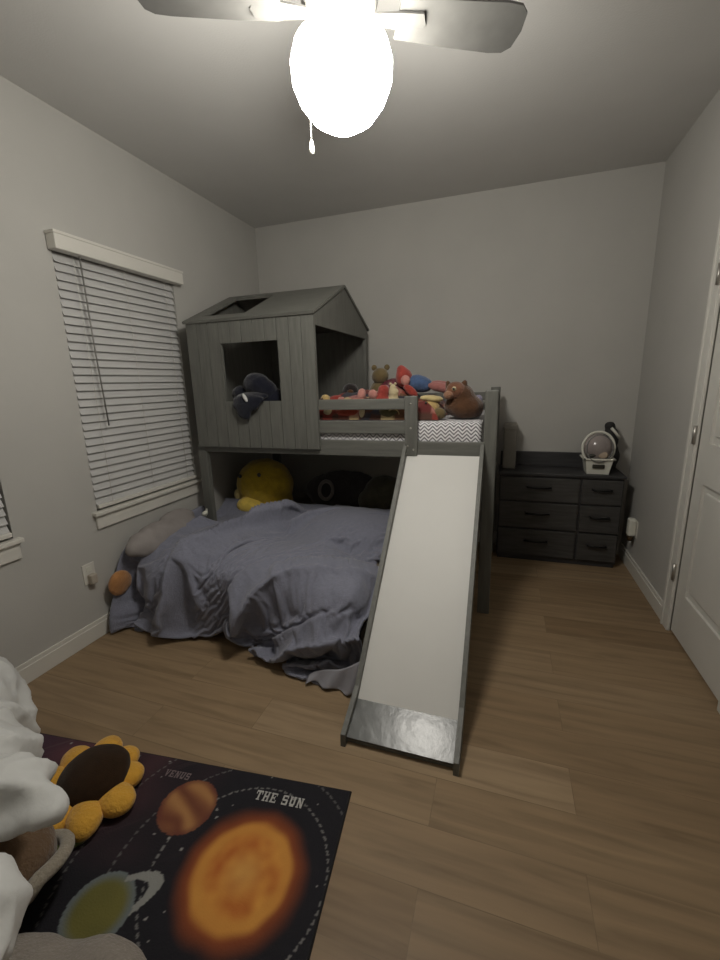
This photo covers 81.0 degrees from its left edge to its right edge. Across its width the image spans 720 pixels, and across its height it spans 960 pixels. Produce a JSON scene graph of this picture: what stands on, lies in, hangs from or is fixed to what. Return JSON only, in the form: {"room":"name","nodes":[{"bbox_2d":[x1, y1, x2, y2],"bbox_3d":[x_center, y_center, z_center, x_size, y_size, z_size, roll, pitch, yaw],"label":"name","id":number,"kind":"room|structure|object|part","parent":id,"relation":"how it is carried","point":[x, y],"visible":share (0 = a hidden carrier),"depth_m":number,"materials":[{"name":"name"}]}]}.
{"room":"bedroom","nodes":[
{"label":"bedroom","id":0,"kind":"room"},
{"bbox_2d":[0,76,271,667],"bbox_3d":[-1.641,-0.354,2.040,0.120,2.840,4.380,3,14,18],"label":"wall","id":1,"kind":"structure","parent":0,"point":[56,172],"depth_m":2.16,"materials":[{"name":"paint"}]},
{"bbox_2d":[0,494,12,540],"bbox_3d":[-1.763,-0.335,1.436,0.102,1.418,0.891,3,14,18],"label":"window blind","id":2,"kind":"object","parent":1,"relation":"attached to","point":[4,532],"visible":1,"depth_m":1.94,"materials":[{"name":"paint"}]},
{"bbox_3d":[-1.770,0.344,1.597,0.050,0.022,0.814,3,14,18],"label":"rail","id":3,"kind":"part","parent":2,"relation":"part of","materials":[{"name":"paint"}]},
{"bbox_2d":[0,537,24,565],"bbox_3d":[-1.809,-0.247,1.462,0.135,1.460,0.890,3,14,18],"label":"window sill","id":4,"kind":"structure","parent":1,"relation":"in","point":[10,550],"depth_m":1.95,"materials":[{"name":"paint"}]},
{"bbox_3d":[-1.770,0.378,1.600,0.090,0.022,0.890,3,14,18],"label":"sill","id":5,"kind":"part","parent":4,"relation":"part of","materials":[{"name":"paint"}]},
{"bbox_2d":[15,612,109,683],"bbox_3d":[-1.543,0.882,2.304,0.014,0.108,4.380,3,14,18],"label":"baseboard","id":6,"kind":"structure","parent":1,"relation":"attached to","point":[49,658],"depth_m":2.22,"materials":[{"name":"paint"}]},
{"bbox_2d":[81,561,97,585],"bbox_3d":[-1.496,0.522,2.349,0.042,0.115,0.072,3,14,18],"label":"wall outlet","id":7,"kind":"object","parent":1,"relation":"attached to","point":[88,570],"visible":1,"depth_m":2.34,"materials":[{"name":"plastic"}]},
{"bbox_2d":[53,260,201,528],"bbox_3d":[-1.406,-0.529,2.633,0.135,1.460,0.890,3,14,18],"label":"window","id":8,"kind":"structure","parent":1,"relation":"in","point":[116,513],"depth_m":2.67,"materials":[{"name":"paint"}]},
{"bbox_2d":[43,228,195,508],"bbox_3d":[-1.361,-0.618,2.607,0.102,1.418,0.891,3,14,18],"label":"window blind","id":9,"kind":"object","parent":8,"relation":"attached to","point":[120,327],"visible":0.95,"depth_m":2.52,"materials":[{"name":"paint"}]},
{"bbox_3d":[-1.362,-0.582,2.611,0.002,1.310,0.633,3,14,18],"label":"ladder cord","id":10,"kind":"part","parent":9,"relation":"part of","materials":[{"name":"paint"}]},
{"bbox_3d":[-1.368,0.062,2.768,0.050,0.022,0.814,3,14,18],"label":"rail","id":11,"kind":"part","parent":9,"relation":"part of","materials":[{"name":"paint"}]},
{"bbox_3d":[-1.367,0.096,2.771,0.090,0.022,0.890,3,14,18],"label":"sill","id":12,"kind":"part","parent":8,"relation":"part of","materials":[{"name":"paint"}]},
{"bbox_2d":[0,0,719,227],"bbox_3d":[-0.162,-1.712,1.205,3.325,0.100,4.620,3,14,18],"label":"ceiling","id":13,"kind":"structure","parent":0,"point":[584,87],"depth_m":2.06,"materials":[{"name":"paint"}]},
{"bbox_2d":[138,0,526,154],"bbox_3d":[-0.058,-1.350,1.213,0.846,0.615,0.846,8,16,36],"label":"ceiling fan","id":14,"kind":"object","parent":13,"relation":"hanging from","point":[341,62],"visible":1,"depth_m":1.20,"materials":[{"name":"white"}]},
{"bbox_3d":[-0.417,-1.321,1.166,0.386,0.036,0.147,-3,13,-8],"label":"blade","id":15,"kind":"part","parent":14,"relation":"part of","materials":[{"name":"white wood"}]},
{"bbox_3d":[-0.159,-1.093,1.385,0.018,0.042,0.018,3,14,18],"label":"chain pull","id":16,"kind":"part","parent":14,"relation":"part of","materials":[{"name":"white plastic"}]},
{"bbox_3d":[-0.109,-1.422,1.565,0.147,0.036,0.386,-3,13,-8],"label":"blade","id":17,"kind":"part","parent":14,"relation":"part of","materials":[{"name":"white"}]},
{"bbox_3d":[-0.053,-1.179,1.252,0.300,0.255,0.300,3,14,18],"label":"lamp shade","id":18,"kind":"part","parent":14,"relation":"part of","materials":[{"name":"white glass"}]},
{"bbox_3d":[0.302,-1.364,1.263,0.386,0.036,0.147,-3,13,-8],"label":"blade","id":19,"kind":"part","parent":14,"relation":"part of","materials":[{"name":"white wood"}]},
{"bbox_2d":[27,542,719,959],"bbox_3d":[-0.027,1.057,1.826,3.205,0.100,4.380,3,14,18],"label":"floor","id":20,"kind":"structure","parent":0,"point":[580,818],"depth_m":1.56,"materials":[{"name":"brown wood"}]},
{"bbox_2d":[18,733,351,959],"bbox_3d":[-0.880,1.180,1.149,1.520,0.008,1.020,1,13,13],"label":"rug","id":21,"kind":"object","parent":20,"relation":"on","point":[206,861],"visible":0.67,"depth_m":1.24,"materials":[{"name":"black carpet"}]},
{"bbox_2d":[0,656,69,959],"bbox_3d":[-1.195,0.895,1.075,1.388,0.597,1.170,3,14,18],"label":"comforter","id":22,"kind":"object","parent":21,"relation":"on","point":[29,800],"visible":1,"depth_m":1.01,"materials":[{"name":"white fabric"}]},
{"bbox_2d":[0,826,74,904],"bbox_3d":[-0.958,1.059,1.143,0.315,0.232,0.286,3,14,18],"label":"cushion","id":23,"kind":"object","parent":21,"relation":"on","point":[36,855],"visible":0.55,"depth_m":1.12,"materials":[{"name":"beige fabric"}]},
{"bbox_2d":[9,932,146,959],"bbox_3d":[-0.704,1.136,0.900,0.513,0.180,0.265,-2,13,-1],"label":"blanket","id":24,"kind":"object","parent":21,"relation":"on","point":[30,945],"visible":0.93,"depth_m":0.96,"materials":[{"name":"beige fabric"}]},
{"bbox_2d":[51,735,143,849],"bbox_3d":[-0.953,1.040,1.467,0.412,0.125,0.385,3,14,18],"label":"cushion","id":25,"kind":"object","parent":21,"relation":"on","point":[99,781],"visible":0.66,"depth_m":1.42,"materials":[{"name":"yellow fabric"}]},
{"bbox_2d":[305,661,359,695],"bbox_3d":[-0.130,0.891,1.940,0.270,0.162,0.047,3,14,20],"label":"sheet","id":26,"kind":"object","parent":20,"relation":"on","point":[344,679],"visible":0.91,"depth_m":1.94,"materials":[{"name":"grey fabric"}]},
{"bbox_2d":[182,285,500,776],"bbox_3d":[-0.210,-0.217,2.595,1.997,2.044,2.204,3,14,18],"label":"bed","id":27,"kind":"object","parent":20,"relation":"on","point":[408,698],"visible":0.93,"depth_m":2.39,"materials":[{"name":"grey wood"}]},
{"bbox_3d":[-1.088,0.232,3.076,0.070,1.000,0.040,3,14,18],"label":"post","id":28,"kind":"part","parent":27,"relation":"part of","materials":[{"name":"grey wood"}]},
{"bbox_3d":[-0.953,-0.856,3.296,0.018,1.033,1.017,3,14,18],"label":"panel","id":29,"kind":"part","parent":27,"relation":"part of","materials":[{"name":"grey wood"}]},
{"bbox_3d":[-0.692,-0.607,2.701,0.910,0.807,0.025,3,14,18],"label":"panel","id":30,"kind":"part","parent":27,"relation":"part of","materials":[{"name":"grey wood"}]},
{"bbox_3d":[-0.629,-1.174,2.814,0.930,0.256,0.557,3,14,18],"label":"roof panel","id":31,"kind":"part","parent":27,"relation":"part of","materials":[{"name":"grey wood"}]},
{"bbox_3d":[-0.771,0.010,3.998,0.070,1.000,0.040,3,14,18],"label":"post","id":32,"kind":"part","parent":27,"relation":"part of","materials":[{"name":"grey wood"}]},
{"bbox_3d":[-0.455,-1.299,3.320,0.930,0.249,0.541,3,14,18],"label":"roof panel","id":33,"kind":"part","parent":27,"relation":"part of","materials":[{"name":"grey wood"}]},
{"bbox_3d":[-0.363,-0.841,3.658,0.910,0.812,0.018,3,14,18],"label":"panel","id":34,"kind":"part","parent":27,"relation":"part of","materials":[{"name":"grey wood"}]},
{"bbox_3d":[-0.117,-1.175,2.932,0.018,0.293,1.017,3,14,18],"label":"gable panel","id":35,"kind":"part","parent":27,"relation":"part of","materials":[{"name":"grey wood"}]},
{"bbox_3d":[-0.191,-0.205,2.653,1.877,0.097,0.018,3,14,18],"label":"rail","id":36,"kind":"part","parent":27,"relation":"part of","materials":[{"name":"grey wood"}]},
{"bbox_3d":[0.011,-0.452,2.520,0.580,0.062,0.022,3,14,18],"label":"guard rail","id":37,"kind":"part","parent":27,"relation":"part of","materials":[{"name":"grey wood"}]},
{"bbox_3d":[0.014,-0.319,2.550,0.580,0.075,0.022,3,14,18],"label":"guard rail","id":38,"kind":"part","parent":27,"relation":"part of","materials":[{"name":"grey wood"}]},
{"bbox_2d":[320,410,484,441],"bbox_3d":[-0.034,-0.379,3.097,1.830,0.196,0.972,3,14,18],"label":"mattress","id":39,"kind":"object","parent":27,"relation":"on","point":[450,428],"visible":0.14,"depth_m":2.44,"materials":[{"name":"grey fabric"}]},
{"bbox_2d":[232,373,280,419],"bbox_3d":[-0.689,-0.552,2.799,0.375,0.305,0.302,3,14,18],"label":"plush toy","id":40,"kind":"object","parent":39,"relation":"on","point":[257,388],"visible":0.84,"depth_m":2.71,"materials":[{"name":"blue fabric"}]},
{"bbox_3d":[-0.700,-0.486,2.748,0.230,0.174,0.155,3,14,18],"label":"arm","id":41,"kind":"part","parent":40,"relation":"part of"},
{"bbox_2d":[321,395,331,414],"bbox_3d":[-0.198,-0.467,2.699,0.100,0.157,0.092,3,14,18],"label":"plush toy","id":42,"kind":"object","parent":39,"relation":"on","point":[324,397],"visible":0.41,"depth_m":2.67,"materials":[{"name":"fabric"}]},
{"bbox_2d":[336,410,364,417],"bbox_3d":[-0.060,-0.420,2.646,0.212,0.079,0.082,4,14,24],"label":"plush toy","id":43,"kind":"object","parent":39,"relation":"on","point":[339,412],"visible":0.52,"depth_m":2.61,"materials":[{"name":"fabric"}]},
{"bbox_2d":[368,385,388,398],"bbox_3d":[0.126,-0.498,2.636,0.129,0.188,0.111,3,14,18],"label":"plush toy","id":44,"kind":"object","parent":39,"relation":"on","point":[383,390],"visible":0.59,"depth_m":2.59,"materials":[{"name":"fabric"}]},
{"bbox_2d":[319,386,447,419],"bbox_3d":[0.082,-0.566,2.999,1.092,0.194,0.885,3,14,18],"label":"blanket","id":45,"kind":"object","parent":39,"relation":"on","point":[425,411],"visible":0.16,"depth_m":2.58,"materials":[{"name":"red fabric"}]},
{"bbox_2d":[330,395,343,398],"bbox_3d":[-0.148,-0.521,2.801,0.157,0.084,0.111,3,14,18],"label":"plush toy","id":46,"kind":"object","parent":45,"relation":"on","point":[334,396],"visible":0.23,"depth_m":2.77,"materials":[{"name":"fabric"}]},
{"bbox_2d":[343,383,357,392],"bbox_3d":[-0.063,-0.561,2.856,0.109,0.183,0.124,3,14,18],"label":"plush toy","id":47,"kind":"object","parent":45,"relation":"on","point":[351,388],"visible":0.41,"depth_m":2.80,"materials":[{"name":"grey fabric"}]},
{"bbox_2d":[349,388,365,397],"bbox_3d":[-0.036,-0.507,2.710,0.183,0.157,0.120,3,14,18],"label":"plush toy","id":48,"kind":"object","parent":45,"relation":"on","point":[361,393],"visible":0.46,"depth_m":2.63,"materials":[{"name":"pink fabric"}]},
{"bbox_2d":[369,364,389,390],"bbox_3d":[0.143,-0.641,2.921,0.174,0.306,0.160,3,14,18],"label":"plush toy","id":49,"kind":"object","parent":45,"relation":"on","point":[379,375],"visible":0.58,"depth_m":2.85,"materials":[{"name":"brown fabric"}]},
{"bbox_2d":[381,378,404,390],"bbox_3d":[0.238,-0.598,2.804,0.232,0.153,0.126,3,14,18],"label":"plush toy","id":50,"kind":"object","parent":45,"relation":"on","point":[392,380],"visible":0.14,"depth_m":2.79,"materials":[{"name":"fabric"}]},
{"bbox_2d":[389,382,398,398],"bbox_3d":[0.205,-0.523,2.621,0.077,0.162,0.070,3,14,18],"label":"plush toy","id":51,"kind":"object","parent":45,"relation":"on","point":[393,391],"visible":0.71,"depth_m":2.59,"materials":[{"name":"beige fabric"}]},
{"bbox_2d":[379,409,399,416],"bbox_3d":[0.187,-0.411,2.578,0.157,0.082,0.118,3,14,18],"label":"plush toy","id":52,"kind":"object","parent":39,"relation":"on","point":[389,412],"visible":0.44,"depth_m":2.53,"materials":[{"name":"fabric"}]},
{"bbox_2d":[420,395,445,418],"bbox_3d":[0.431,-0.433,2.507,0.120,0.142,0.174,-7,14,-21],"label":"plush toy","id":53,"kind":"object","parent":39,"relation":"on","point":[433,400],"visible":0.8,"depth_m":2.48,"materials":[{"name":"fabric"}]},
{"bbox_2d":[443,380,483,418],"bbox_3d":[0.613,-0.474,2.486,0.226,0.224,0.215,3,14,18],"label":"plush toy","id":54,"kind":"object","parent":39,"relation":"on","point":[461,402],"visible":1,"depth_m":2.42,"materials":[{"name":"fabric"}]},
{"bbox_2d":[396,365,445,395],"bbox_3d":[0.425,-0.618,2.637,0.410,0.207,0.141,1,13,13],"label":"plush toy","id":55,"kind":"object","parent":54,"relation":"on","point":[412,384],"visible":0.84,"depth_m":2.62,"materials":[{"name":"fabric"}]},
{"bbox_3d":[0.316,-0.555,2.627,0.090,0.080,0.044,3,14,18],"label":"arm","id":56,"kind":"part","parent":55,"relation":"part of"},
{"bbox_3d":[0.517,-0.556,2.597,0.201,0.098,0.064,3,14,18],"label":"leg","id":57,"kind":"part","parent":55,"relation":"part of","materials":[{"name":"pink fabric"}]},
{"bbox_3d":[0.167,0.983,1.660,0.414,0.073,0.151,3,14,18],"label":"landing plate","id":58,"kind":"part","parent":27,"relation":"part of","materials":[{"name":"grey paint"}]},
{"bbox_3d":[0.297,-0.311,2.443,0.075,0.345,0.032,3,14,18],"label":"guard post","id":59,"kind":"part","parent":27,"relation":"part of","materials":[{"name":"grey wood"}]},
{"bbox_3d":[0.539,-0.667,3.386,1.017,0.062,0.022,3,14,18],"label":"guard rail","id":60,"kind":"part","parent":27,"relation":"part of","materials":[{"name":"grey wood"}]},
{"bbox_3d":[0.734,0.161,2.433,0.070,1.330,0.040,3,14,18],"label":"post","id":61,"kind":"part","parent":27,"relation":"part of","materials":[{"name":"grey wood"}]},
{"bbox_3d":[1.051,-0.061,3.355,0.070,1.330,0.040,3,14,18],"label":"post","id":62,"kind":"part","parent":27,"relation":"part of","materials":[{"name":"grey wood"}]},
{"bbox_2d":[359,619,367,641],"bbox_3d":[-0.319,0.624,3.177,1.280,0.150,1.780,3,14,18],"label":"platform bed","id":63,"kind":"object","parent":20,"relation":"on","point":[363,628],"visible":0.02,"depth_m":2.19,"materials":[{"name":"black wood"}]},
{"bbox_2d":[292,491,379,565],"bbox_3d":[-0.344,0.442,3.109,1.310,0.234,1.840,3,14,18],"label":"mattress","id":64,"kind":"object","parent":63,"relation":"on","point":[302,497],"visible":0.14,"depth_m":3.80,"materials":[{"name":"black fabric"}]},
{"bbox_2d":[109,498,389,685],"bbox_3d":[-0.557,0.495,2.672,1.558,0.646,1.247,3,14,18],"label":"quilt","id":65,"kind":"object","parent":64,"relation":"on","point":[291,580],"visible":0.91,"depth_m":2.30,"materials":[{"name":"grey fabric"}]},
{"bbox_2d":[108,570,131,595],"bbox_3d":[-1.407,0.601,2.474,0.076,0.155,0.151,3,14,18],"label":"cushion","id":66,"kind":"object","parent":65,"relation":"on","point":[120,581],"visible":1,"depth_m":2.44,"materials":[{"name":"orange fabric"}]},
{"bbox_2d":[125,508,194,556],"bbox_3d":[-1.240,0.342,2.709,0.197,0.220,0.599,3,14,18],"label":"pillow","id":67,"kind":"object","parent":65,"relation":"on","point":[148,539],"visible":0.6,"depth_m":2.57,"materials":[{"name":"white fabric"}]},
{"bbox_2d":[202,508,207,516],"bbox_3d":[-1.084,0.228,2.954,0.041,0.060,0.041,3,14,18],"label":"tissue","id":68,"kind":"object","parent":65,"relation":"on","point":[204,513],"visible":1,"depth_m":2.94,"materials":[{"name":"white paper"}]},
{"bbox_2d":[234,458,293,510],"bbox_3d":[-0.752,0.043,3.410,0.526,0.425,0.448,3,14,18],"label":"plush toy","id":69,"kind":"object","parent":64,"relation":"on","point":[263,480],"visible":0.77,"depth_m":3.29,"materials":[{"name":"fabric"}]},
{"bbox_2d":[305,470,372,506],"bbox_3d":[-0.126,0.084,3.373,0.656,0.325,0.246,0,13,5],"label":"cushion","id":70,"kind":"object","parent":64,"relation":"on","point":[338,487],"visible":0.74,"depth_m":3.30,"materials":[{"name":"black fabric"}]},
{"bbox_2d":[318,479,333,500],"bbox_3d":[-0.265,0.080,3.291,0.138,0.163,0.062,3,14,18],"label":"print","id":71,"kind":"object","parent":70,"relation":"attached to","point":[325,491],"depth_m":3.30},
{"bbox_2d":[358,475,396,508],"bbox_3d":[0.177,0.115,3.234,0.387,0.311,0.230,-2,13,0],"label":"pillow","id":72,"kind":"object","parent":64,"relation":"on","point":[378,493],"visible":0.58,"depth_m":3.14,"materials":[{"name":"black fabric"}]},
{"bbox_2d":[496,451,626,567],"bbox_3d":[1.509,0.211,3.263,0.851,0.815,0.341,3,14,18],"label":"dresser","id":73,"kind":"object","parent":20,"relation":"on","point":[550,509],"visible":0.95,"depth_m":3.15,"materials":[{"name":"black wood"}]},
{"bbox_2d":[502,422,517,468],"bbox_3d":[1.177,-0.272,3.315,0.105,0.349,0.150,3,14,18],"label":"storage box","id":74,"kind":"object","parent":73,"relation":"on","point":[510,428],"visible":1,"depth_m":3.25,"materials":[{"name":"grey"}]},
{"bbox_3d":[1.337,0.469,3.218,0.174,0.018,0.035,3,14,18],"label":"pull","id":75,"kind":"part","parent":73,"relation":"part of","materials":[{"name":"black metal"}]},
{"bbox_3d":[1.346,0.481,3.245,0.546,0.207,0.020,3,14,18],"label":"drawer","id":76,"kind":"part","parent":73,"relation":"part of","materials":[{"name":"black wood"}]},
{"bbox_3d":[1.331,0.257,3.169,0.174,0.018,0.035,3,14,18],"label":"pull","id":77,"kind":"part","parent":73,"relation":"part of","materials":[{"name":"black metal"}]},
{"bbox_3d":[1.340,0.269,3.196,0.546,0.202,0.020,3,14,18],"label":"drawer","id":78,"kind":"part","parent":73,"relation":"part of","materials":[{"name":"black wood"}]},
{"bbox_3d":[1.326,0.058,3.123,0.174,0.018,0.035,3,14,18],"label":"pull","id":79,"kind":"part","parent":73,"relation":"part of","materials":[{"name":"black metal"}]},
{"bbox_3d":[1.335,0.070,3.150,0.546,0.180,0.020,3,14,18],"label":"drawer","id":80,"kind":"part","parent":73,"relation":"part of","materials":[{"name":"black wood"}]},
{"bbox_3d":[1.741,0.500,3.114,0.259,0.207,0.020,3,14,18],"label":"drawer","id":81,"kind":"part","parent":73,"relation":"part of","materials":[{"name":"black wood"}]},
{"bbox_3d":[1.732,0.488,3.087,0.134,0.018,0.035,3,14,18],"label":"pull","id":82,"kind":"part","parent":73,"relation":"part of","materials":[{"name":"black metal"}]},
{"bbox_2d":[579,454,615,474],"bbox_3d":[1.721,-0.112,3.069,0.206,0.116,0.180,3,14,18],"label":"storage bin","id":83,"kind":"object","parent":73,"relation":"on","point":[604,468],"visible":0.79,"depth_m":3.00,"materials":[{"name":"white plastic"}]},
{"bbox_2d":[581,431,615,464],"bbox_3d":[1.708,-0.234,3.033,0.222,0.242,0.170,3,14,18],"label":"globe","id":84,"kind":"object","parent":83,"relation":"in","point":[593,443],"visible":0.94,"depth_m":2.98,"materials":[{"name":"plastic"}]},
{"bbox_2d":[599,452,607,458],"bbox_3d":[1.712,-0.175,2.968,0.060,0.053,0.024,3,14,18],"label":"ball","id":85,"kind":"object","parent":83,"relation":"in","point":[603,455],"visible":1,"depth_m":2.96,"materials":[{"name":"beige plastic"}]},
{"bbox_3d":[1.735,0.288,3.065,0.259,0.202,0.020,3,14,18],"label":"drawer","id":86,"kind":"part","parent":73,"relation":"part of","materials":[{"name":"black wood"}]},
{"bbox_3d":[1.726,0.276,3.038,0.134,0.018,0.035,3,14,18],"label":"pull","id":87,"kind":"part","parent":73,"relation":"part of","materials":[{"name":"black metal"}]},
{"bbox_3d":[1.729,0.090,3.019,0.259,0.180,0.020,3,14,18],"label":"drawer","id":88,"kind":"part","parent":73,"relation":"part of","materials":[{"name":"black wood"}]},
{"bbox_3d":[1.721,0.078,2.992,0.134,0.018,0.035,3,14,18],"label":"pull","id":89,"kind":"part","parent":73,"relation":"part of","materials":[{"name":"black metal"}]},
{"bbox_2d":[604,422,619,468],"bbox_3d":[1.856,-0.250,3.111,0.124,0.357,0.121,3,14,18],"label":"backpack","id":90,"kind":"object","parent":73,"relation":"on","point":[610,428],"visible":0.5,"depth_m":3.07,"materials":[{"name":"black fabric"}]},
{"bbox_2d":[255,161,665,549],"bbox_3d":[0.592,-0.780,3.611,3.325,2.840,0.120,3,14,18],"label":"wall","id":91,"kind":"structure","parent":0,"point":[538,292],"depth_m":3.24,"materials":[{"name":"paint"}]},
{"bbox_2d":[478,530,618,553],"bbox_3d":[0.605,0.468,3.834,3.055,0.108,0.014,3,14,18],"label":"baseboard","id":92,"kind":"structure","parent":91,"relation":"attached to","point":[495,532],"depth_m":3.64,"materials":[{"name":"paint"}]},
{"bbox_2d":[621,89,719,629],"bbox_3d":[1.398,-0.206,1.032,0.120,2.840,4.380,3,14,18],"label":"wall","id":93,"kind":"structure","parent":0,"point":[689,217],"depth_m":2.48,"materials":[{"name":"paint"}]},
{"bbox_2d":[626,518,638,540],"bbox_3d":[1.932,0.353,3.000,0.055,0.165,0.076,3,14,18],"label":"wall outlet","id":94,"kind":"object","parent":93,"relation":"attached to","point":[632,523],"visible":1,"depth_m":2.97,"materials":[{"name":"paint"}]},
{"bbox_3d":[1.955,0.347,2.991,0.006,0.120,0.076,3,14,18],"label":"plate","id":95,"kind":"part","parent":94,"relation":"part of","materials":[{"name":"paint"}]},
{"bbox_2d":[618,542,662,618],"bbox_3d":[1.897,0.653,2.875,0.014,0.108,1.014,3,14,18],"label":"baseboard","id":96,"kind":"structure","parent":93,"relation":"attached to","point":[656,602],"depth_m":2.78,"materials":[{"name":"paint"}]},
{"bbox_2d":[660,219,719,713],"bbox_3d":[1.582,-0.120,1.827,0.024,2.103,0.770,3,14,18],"label":"trim","id":97,"kind":"structure","parent":93,"relation":"attached to","point":[713,302],"depth_m":2.13,"materials":[{"name":"paint"}]},
{"bbox_2d":[671,263,719,699],"bbox_3d":[1.584,-0.090,1.844,0.105,2.014,0.637,3,14,18],"label":"door","id":98,"kind":"structure","parent":93,"relation":"in","point":[696,614],"depth_m":2.00,"materials":[{"name":"paint"}]},
{"bbox_3d":[1.611,-0.140,1.809,0.024,1.636,0.415,3,14,18],"label":"panel","id":99,"kind":"part","parent":98,"relation":"part of","materials":[{"name":"paint"}]}
]}

